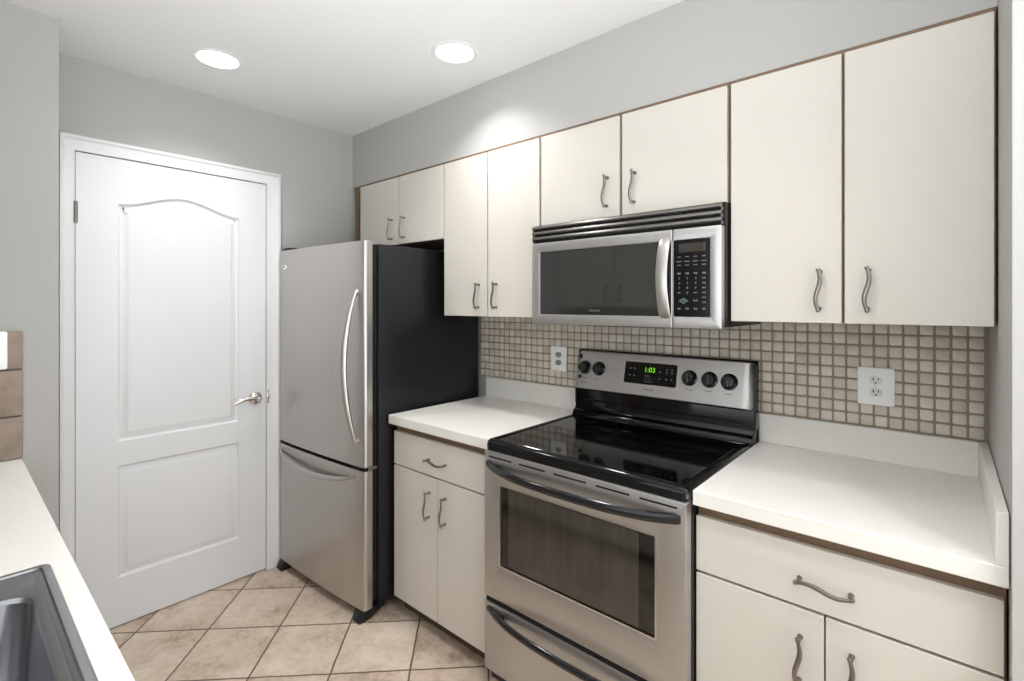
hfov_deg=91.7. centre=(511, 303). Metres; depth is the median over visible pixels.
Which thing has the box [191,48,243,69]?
recessed light
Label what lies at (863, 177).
upper cabinet
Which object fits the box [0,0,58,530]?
wall
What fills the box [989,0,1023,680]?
wall
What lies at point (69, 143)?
trim
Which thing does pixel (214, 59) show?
diffuser
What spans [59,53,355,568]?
wall
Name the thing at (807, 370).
tile backsplash
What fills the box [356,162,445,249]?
upper cabinet
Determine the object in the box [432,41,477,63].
recessed light
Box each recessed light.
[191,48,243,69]
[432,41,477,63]
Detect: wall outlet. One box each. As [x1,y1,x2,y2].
[551,346,566,371]
[858,366,894,406]
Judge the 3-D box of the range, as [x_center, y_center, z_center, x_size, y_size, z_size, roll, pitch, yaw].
[0.377,0.815,1.808,0.776,1.210,0.728,0,0,41]
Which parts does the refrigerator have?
handle, freezer drawer, door, handle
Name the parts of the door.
handle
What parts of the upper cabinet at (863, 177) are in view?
door, handle, handle, door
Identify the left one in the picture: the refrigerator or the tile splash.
the tile splash
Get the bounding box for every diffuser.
[197,51,238,68]
[436,44,472,62]
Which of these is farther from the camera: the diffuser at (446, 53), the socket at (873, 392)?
the diffuser at (446, 53)
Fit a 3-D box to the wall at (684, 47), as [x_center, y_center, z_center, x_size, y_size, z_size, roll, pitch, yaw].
[0.204,-0.871,2.248,2.836,0.319,0.345,0,0,41]
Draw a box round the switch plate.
[0,332,6,369]
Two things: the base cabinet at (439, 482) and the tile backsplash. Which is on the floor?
the base cabinet at (439, 482)
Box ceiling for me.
[3,0,683,135]
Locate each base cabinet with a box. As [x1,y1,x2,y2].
[394,426,486,657]
[696,506,1005,680]
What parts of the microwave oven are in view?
door, door glass, handle, control panel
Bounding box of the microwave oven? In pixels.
[532,202,759,329]
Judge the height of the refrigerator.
1.719 m
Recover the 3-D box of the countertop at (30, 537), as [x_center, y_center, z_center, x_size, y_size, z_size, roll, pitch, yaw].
[-0.901,0.553,0.589,2.686,0.040,0.658,0,0,41]
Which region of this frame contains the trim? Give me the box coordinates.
[59,132,280,568]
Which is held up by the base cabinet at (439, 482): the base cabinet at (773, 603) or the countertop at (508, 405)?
the countertop at (508, 405)
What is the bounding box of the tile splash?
[0,331,22,461]
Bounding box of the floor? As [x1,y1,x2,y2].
[109,567,497,680]
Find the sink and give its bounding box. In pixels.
[0,564,97,680]
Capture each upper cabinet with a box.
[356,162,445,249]
[444,135,542,316]
[541,82,730,225]
[731,7,995,326]
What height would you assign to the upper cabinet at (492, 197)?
0.766 m
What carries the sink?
in the countertop at (30, 537)
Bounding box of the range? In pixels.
[485,349,758,680]
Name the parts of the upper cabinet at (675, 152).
door, handle, handle, door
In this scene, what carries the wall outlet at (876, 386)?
attached to the tile backsplash
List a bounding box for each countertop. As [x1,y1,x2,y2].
[0,458,134,680]
[389,376,575,448]
[693,412,1008,588]
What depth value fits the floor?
2.10 m
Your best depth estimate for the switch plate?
1.68 m
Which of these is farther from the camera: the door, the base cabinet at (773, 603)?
the door
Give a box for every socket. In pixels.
[869,376,881,384]
[869,388,881,396]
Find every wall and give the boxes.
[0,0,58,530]
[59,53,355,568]
[353,0,997,188]
[437,250,988,444]
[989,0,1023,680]
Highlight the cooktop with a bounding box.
[487,414,750,501]
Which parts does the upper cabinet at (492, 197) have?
door, handle, handle, frame, door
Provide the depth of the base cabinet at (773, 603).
1.17 m
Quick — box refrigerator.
[277,240,477,624]
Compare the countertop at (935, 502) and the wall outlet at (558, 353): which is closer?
the countertop at (935, 502)
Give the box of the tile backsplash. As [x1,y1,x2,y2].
[481,316,987,441]
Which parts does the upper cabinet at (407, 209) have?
door, handle, handle, door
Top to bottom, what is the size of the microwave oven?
0.402 m
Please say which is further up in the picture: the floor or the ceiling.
the ceiling
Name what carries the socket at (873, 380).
attached to the wall outlet at (876, 386)
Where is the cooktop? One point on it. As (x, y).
(655, 461)
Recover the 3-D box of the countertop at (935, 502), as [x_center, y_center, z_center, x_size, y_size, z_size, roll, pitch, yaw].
[0.937,0.474,1.398,0.610,0.144,0.657,0,0,41]
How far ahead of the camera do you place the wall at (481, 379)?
2.81 m
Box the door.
[74,151,265,628]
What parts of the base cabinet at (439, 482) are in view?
door, handle, handle, drawer, frame, handle, door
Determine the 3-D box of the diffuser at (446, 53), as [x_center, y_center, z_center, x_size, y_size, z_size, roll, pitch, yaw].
[-0.234,-1.030,2.039,0.152,0.006,0.152,0,0,41]
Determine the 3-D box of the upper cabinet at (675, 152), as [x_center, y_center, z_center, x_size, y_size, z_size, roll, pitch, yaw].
[0.509,-0.516,1.943,0.756,0.386,0.394,0,0,41]

